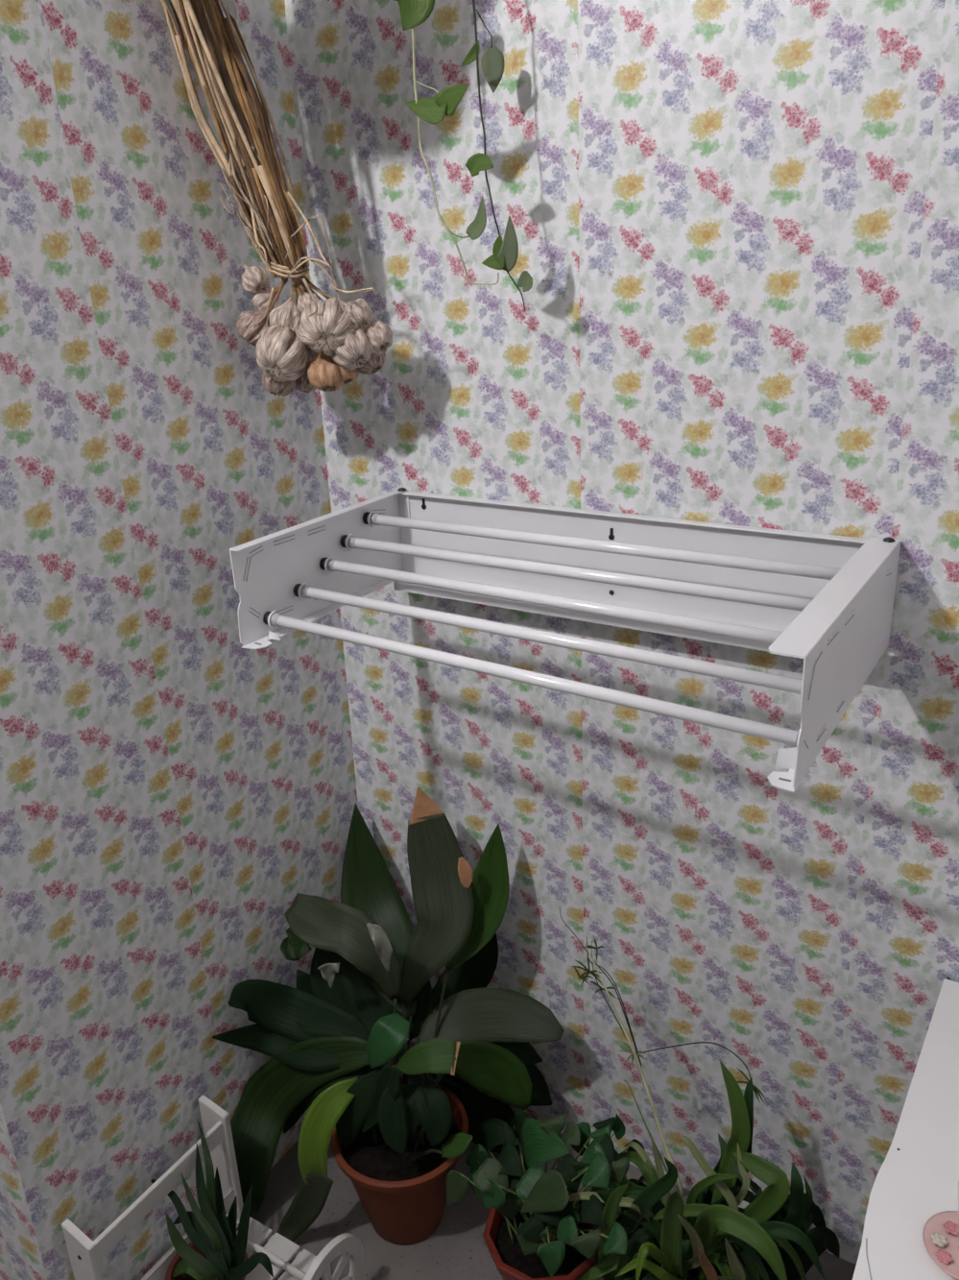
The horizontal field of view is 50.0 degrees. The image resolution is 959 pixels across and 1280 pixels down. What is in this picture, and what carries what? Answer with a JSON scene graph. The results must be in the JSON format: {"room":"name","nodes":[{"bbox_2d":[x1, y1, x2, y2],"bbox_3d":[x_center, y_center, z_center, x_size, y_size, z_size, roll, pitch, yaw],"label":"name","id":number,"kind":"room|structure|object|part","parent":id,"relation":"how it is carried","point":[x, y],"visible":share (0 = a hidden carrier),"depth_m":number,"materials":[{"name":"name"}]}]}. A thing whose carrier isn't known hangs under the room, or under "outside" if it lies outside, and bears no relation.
{"room":"laundry room","nodes":[
{"label":"laundry room","id":0,"kind":"room"},
{"bbox_2d":[0,1101,47,1279],"bbox_3d":[-1.172,-0.183,1.491,1.200,2.650,0.106,10,24,30],"label":"wall","id":1,"kind":"structure","parent":0,"point":[20,1257],"depth_m":1.53,"materials":[{"name":"paper"}]},
{"bbox_2d":[0,0,358,1279],"bbox_3d":[-0.520,-0.210,1.492,0.100,2.650,0.808,10,24,30],"label":"wall","id":2,"kind":"structure","parent":0,"point":[170,787],"depth_m":1.50,"materials":[{"name":"paper"}]},
{"bbox_2d":[159,0,392,396],"bbox_3d":[-0.269,-0.640,1.419,0.285,0.609,0.191,5,22,18],"label":"bunch","id":3,"kind":"object","parent":2,"relation":"hanging from","point":[341,341],"visible":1,"depth_m":1.44,"materials":[{"name":"white plant"}]},
{"bbox_3d":[-0.335,-0.468,1.534,0.055,0.058,0.052,10,24,30],"label":"garlic bulb","id":4,"kind":"part","parent":3,"relation":"part of","materials":[{"name":"beige food"}]},
{"bbox_3d":[-0.332,-0.533,1.523,0.041,0.044,0.042,0,21,5],"label":"garlic bulb","id":5,"kind":"part","parent":3,"relation":"part of","materials":[{"name":"beige food"}]},
{"bbox_3d":[-0.323,-0.505,1.535,0.032,0.030,0.030,-19,27,-37],"label":"garlic bulb","id":6,"kind":"part","parent":3,"relation":"part of","materials":[{"name":"beige food"}]},
{"bbox_3d":[-0.307,-0.406,1.572,0.052,0.064,0.049,-7,21,-12],"label":"garlic bulb","id":7,"kind":"part","parent":3,"relation":"part of","materials":[{"name":"beige food"}]},
{"bbox_3d":[-0.291,-0.421,1.513,0.076,0.081,0.085,-8,22,-15],"label":"garlic bulb","id":8,"kind":"part","parent":3,"relation":"part of","materials":[{"name":"beige food"}]},
{"bbox_3d":[-0.286,-0.481,1.526,0.051,0.066,0.053,-4,21,-5],"label":"garlic bulb","id":9,"kind":"part","parent":3,"relation":"part of","materials":[{"name":"beige food"}]},
{"bbox_3d":[-0.270,-0.412,1.593,0.045,0.055,0.043,10,24,30],"label":"garlic bulb","id":10,"kind":"part","parent":3,"relation":"part of","materials":[{"name":"brown food"}]},
{"bbox_3d":[-0.247,-0.485,1.485,0.036,0.037,0.035,10,24,30],"label":"garlic bulb","id":11,"kind":"part","parent":3,"relation":"part of","materials":[{"name":"beige food"}]},
{"bbox_3d":[-0.255,-0.458,1.559,0.060,0.071,0.056,-11,23,-22],"label":"garlic bulb","id":12,"kind":"part","parent":3,"relation":"part of","materials":[{"name":"beige food"}]},
{"bbox_3d":[-0.224,-0.402,1.519,0.056,0.070,0.056,10,24,30],"label":"garlic bulb","id":13,"kind":"part","parent":3,"relation":"part of","materials":[{"name":"orange food"}]},
{"bbox_3d":[-0.214,-0.450,1.476,0.085,0.080,0.094,10,24,30],"label":"garlic bulb","id":14,"kind":"part","parent":3,"relation":"part of","materials":[{"name":"beige food"}]},
{"bbox_3d":[-0.201,-0.403,1.518,0.039,0.049,0.041,2,21,11],"label":"garlic bulb","id":15,"kind":"part","parent":3,"relation":"part of","materials":[{"name":"food"}]},
{"bbox_3d":[-0.187,-0.422,1.482,0.065,0.066,0.060,10,24,30],"label":"garlic bulb","id":16,"kind":"part","parent":3,"relation":"part of","materials":[{"name":"beige food"}]},
{"bbox_3d":[-0.183,-0.462,1.476,0.061,0.051,0.050,10,24,30],"label":"garlic bulb","id":17,"kind":"part","parent":3,"relation":"part of","materials":[{"name":"beige food"}]},
{"bbox_3d":[-0.163,-0.419,1.519,0.047,0.054,0.048,1,21,9],"label":"garlic bulb","id":18,"kind":"part","parent":3,"relation":"part of","materials":[{"name":"beige food"}]},
{"bbox_3d":[-0.151,-0.438,1.492,0.051,0.051,0.047,-1,21,3],"label":"garlic bulb","id":19,"kind":"part","parent":3,"relation":"part of","materials":[{"name":"beige food"}]},
{"bbox_2d":[330,1077,468,1245],"bbox_3d":[-0.136,0.951,1.841,0.242,0.205,0.242,10,24,30],"label":"pot","id":20,"kind":"object","parent":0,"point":[403,1197],"depth_m":1.77,"materials":[{"name":"ceramic"}]},
{"bbox_2d":[255,1060,856,1279],"bbox_3d":[-0.714,1.530,0.812,3.400,0.100,3.400,10,24,30],"label":"floor","id":21,"kind":"structure","parent":0,"point":[457,1249],"depth_m":1.84,"materials":[{"name":"tile"}]},
{"bbox_2d":[61,1094,364,1279],"bbox_3d":[-0.408,0.985,1.628,0.299,0.310,0.339,10,24,30],"label":"cart","id":22,"kind":"object","parent":21,"relation":"on","point":[85,1254],"visible":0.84,"depth_m":1.68,"materials":[{"name":"white paint"}]},
{"bbox_3d":[-0.502,0.867,1.629,0.008,0.036,0.263,10,24,30],"label":"rail","id":23,"kind":"part","parent":22,"relation":"part of","materials":[{"name":"white paint"}]},
{"bbox_3d":[-0.497,1.007,1.683,0.008,0.040,0.263,10,24,30],"label":"rail","id":24,"kind":"part","parent":22,"relation":"part of","materials":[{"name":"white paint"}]},
{"bbox_2d":[150,1119,273,1279],"bbox_3d":[-0.430,0.952,1.627,0.151,0.245,0.260,-12,23,-23],"label":"potted spiky plant","id":25,"kind":"object","parent":22,"relation":"on","point":[215,1251],"visible":0.99,"depth_m":1.61,"materials":[{"name":"green plant"}]},
{"bbox_3d":[-0.429,1.034,1.638,0.130,0.085,0.130,10,24,30],"label":"pot","id":26,"kind":"part","parent":25,"relation":"part of","materials":[{"name":"red plastic"}]},
{"bbox_2d":[212,787,564,1245],"bbox_3d":[-0.165,0.679,1.768,0.500,0.767,0.541,10,24,30],"label":"potted plant","id":27,"kind":"object","parent":21,"relation":"on","point":[330,1038],"visible":0.98,"depth_m":1.79,"materials":[{"name":"plant"}]},
{"bbox_2d":[445,1110,645,1279],"bbox_3d":[0.117,0.931,1.674,0.353,0.341,0.272,10,24,30],"label":"leaf plant","id":28,"kind":"object","parent":21,"relation":"on","point":[534,1231],"visible":0.95,"depth_m":1.64,"materials":[{"name":"green plant"}]},
{"bbox_3d":[0.107,1.028,1.710,0.198,0.135,0.188,10,24,30],"label":"pot","id":29,"kind":"part","parent":28,"relation":"part of","materials":[{"name":"orange ceramic"}]},
{"bbox_2d":[559,907,840,1279],"bbox_3d":[0.292,0.817,1.549,0.483,0.631,0.354,7,23,23],"label":"spider plant","id":30,"kind":"object","parent":21,"relation":"on","point":[718,1239],"visible":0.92,"depth_m":1.53,"materials":[{"name":"green plant"}]},
{"bbox_3d":[0.318,1.054,1.614,0.224,0.140,0.224,10,24,30],"label":"pot","id":31,"kind":"part","parent":30,"relation":"part of","materials":[{"name":"plastic"}]},
{"bbox_2d":[852,977,958,1279],"bbox_3d":[0.681,0.978,1.085,0.594,0.631,0.947,10,24,30],"label":"side table","id":32,"kind":"object","parent":21,"relation":"on","point":[917,1180],"visible":1,"depth_m":1.19,"materials":[{"name":"laminate"}]},
{"bbox_2d":[922,1210,958,1279],"bbox_3d":[0.514,0.643,1.083,0.088,0.012,0.088,10,24,30],"label":"saucer","id":33,"kind":"object","parent":32,"relation":"on","point":[941,1231],"visible":1,"depth_m":1.09,"materials":[{"name":"ceramic"}]},
{"bbox_2d":[930,1231,947,1247],"bbox_3d":[0.488,0.635,1.091,0.018,0.002,0.016,10,24,30],"label":"flower","id":34,"kind":"object","parent":33,"relation":"on","point":[937,1239],"depth_m":1.09,"materials":[{"name":"beige plant"}]},
{"bbox_2d":[935,1249,953,1264],"bbox_3d":[0.484,0.643,1.073,0.018,0.002,0.016,10,24,30],"label":"flower","id":35,"kind":"object","parent":33,"relation":"on","point":[942,1256],"depth_m":1.07,"materials":[{"name":"pink plant"}]},
{"bbox_2d":[943,1220,958,1235],"bbox_3d":[0.507,0.630,1.103,0.018,0.002,0.016,10,24,30],"label":"flower","id":36,"kind":"object","parent":33,"relation":"on","point":[951,1227],"depth_m":1.10,"materials":[{"name":"pink plant"}]},
{"bbox_2d":[284,0,958,1264],"bbox_3d":[0.567,-0.199,1.347,2.100,2.650,0.100,10,24,30],"label":"wall","id":37,"kind":"structure","parent":0,"point":[736,223],"depth_m":1.50,"materials":[{"name":"paper"}]},
{"bbox_2d":[229,487,900,793],"bbox_3d":[0.090,-0.044,1.374,0.797,0.167,0.450,10,24,30],"label":"drying rack","id":38,"kind":"object","parent":37,"relation":"attached to","point":[826,601],"visible":1,"depth_m":1.45,"materials":[{"name":"white metal"}]},
{"bbox_2d":[263,611,271,625],"bbox_3d":[-0.304,-0.032,1.492,0.007,0.019,0.019,12,25,33],"label":"washer","id":39,"kind":"object","parent":38,"relation":"in","point":[267,615],"depth_m":1.48,"materials":[{"name":"black rubber"}]},
{"bbox_2d":[293,583,301,596],"bbox_3d":[-0.269,-0.074,1.539,0.007,0.019,0.019,11,25,32],"label":"washer","id":40,"kind":"object","parent":38,"relation":"in","point":[297,587],"depth_m":1.53,"materials":[{"name":"black rubber"}]},
{"bbox_3d":[-0.236,-0.121,1.590,0.002,0.144,0.400,10,24,30],"label":"panel","id":41,"kind":"part","parent":38,"relation":"part of","materials":[{"name":"white metal"}]},
{"bbox_2d":[319,556,327,570],"bbox_3d":[-0.236,-0.117,1.580,0.007,0.019,0.019,11,25,31],"label":"washer","id":42,"kind":"object","parent":38,"relation":"in","point":[323,560],"depth_m":1.57,"materials":[{"name":"black rubber"}]},
{"bbox_2d":[340,534,348,547],"bbox_3d":[-0.209,-0.155,1.615,0.007,0.019,0.019,11,24,30],"label":"washer","id":43,"kind":"object","parent":38,"relation":"in","point":[344,538],"depth_m":1.61,"materials":[{"name":"black rubber"}]},
{"bbox_2d":[362,511,369,524],"bbox_3d":[-0.178,-0.196,1.654,0.008,0.019,0.019,10,24,30],"label":"washer","id":44,"kind":"object","parent":38,"relation":"in","point":[366,515],"depth_m":1.65,"materials":[{"name":"black rubber"}]},
{"bbox_3d":[0.026,0.038,1.276,0.759,0.017,0.016,12,25,33],"label":"rod","id":45,"kind":"part","parent":38,"relation":"part of","materials":[{"name":"white metal"}]},
{"bbox_3d":[0.064,-0.007,1.327,0.758,0.017,0.016,11,25,32],"label":"rod","id":46,"kind":"part","parent":38,"relation":"part of","materials":[{"name":"white metal"}]},
{"bbox_3d":[0.099,-0.052,1.372,0.758,0.017,0.016,11,25,31],"label":"rod","id":47,"kind":"part","parent":38,"relation":"part of","materials":[{"name":"white metal"}]},
{"bbox_3d":[0.130,-0.092,1.412,0.758,0.018,0.016,11,24,30],"label":"rod","id":48,"kind":"part","parent":38,"relation":"part of","materials":[{"name":"white metal"}]},
{"bbox_3d":[0.162,-0.134,1.453,0.758,0.018,0.016,10,24,30],"label":"rod","id":49,"kind":"part","parent":38,"relation":"part of","materials":[{"name":"white metal"}]},
{"bbox_3d":[0.207,-0.118,1.548,0.784,0.144,0.004,10,24,30],"label":"panel","id":50,"kind":"part","parent":38,"relation":"part of","materials":[{"name":"white metal"}]},
{"bbox_3d":[0.427,0.012,1.173,0.002,0.144,0.450,10,24,30],"label":"panel","id":51,"kind":"part","parent":38,"relation":"part of","materials":[{"name":"white metal"}]},
{"bbox_3d":[-0.817,-1.037,-0.168,3.400,0.100,3.400,10,24,30],"label":"ceiling","id":52,"kind":"structure","parent":0,"visible":0},
{"bbox_2d":[393,0,532,311],"bbox_3d":[-0.231,-0.912,1.114,0.573,1.091,0.298,-3,21,-2],"label":"hanging plant","id":53,"kind":"object","parent":52,"relation":"hanging from","point":[413,12],"visible":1,"depth_m":1.34,"materials":[{"name":"green plant"}]},
{"bbox_3d":[-0.064,-0.703,1.326,0.045,0.039,0.002,10,24,30],"label":"vine stem","id":54,"kind":"part","parent":53,"relation":"part of","materials":[{"name":"plant"}]},
{"bbox_3d":[-0.034,-0.551,1.368,0.048,0.033,0.002,10,24,30],"label":"vine stem","id":55,"kind":"part","parent":53,"relation":"part of","materials":[{"name":"green plant"}]},
{"bbox_3d":[-0.126,-0.698,1.209,0.177,0.546,0.259,10,24,30],"label":"vine stem","id":56,"kind":"part","parent":53,"relation":"part of","materials":[{"name":"plant"}]},
{"bbox_3d":[0.006,-0.770,1.296,0.023,0.045,0.002,10,24,30],"label":"vine stem","id":57,"kind":"part","parent":53,"relation":"part of","materials":[{"name":"plant"}]},
{"bbox_3d":[-0.097,-0.686,1.225,0.192,0.581,0.267,10,24,30],"label":"vine stem","id":58,"kind":"part","parent":53,"relation":"part of","materials":[{"name":"green plant"}]}
]}

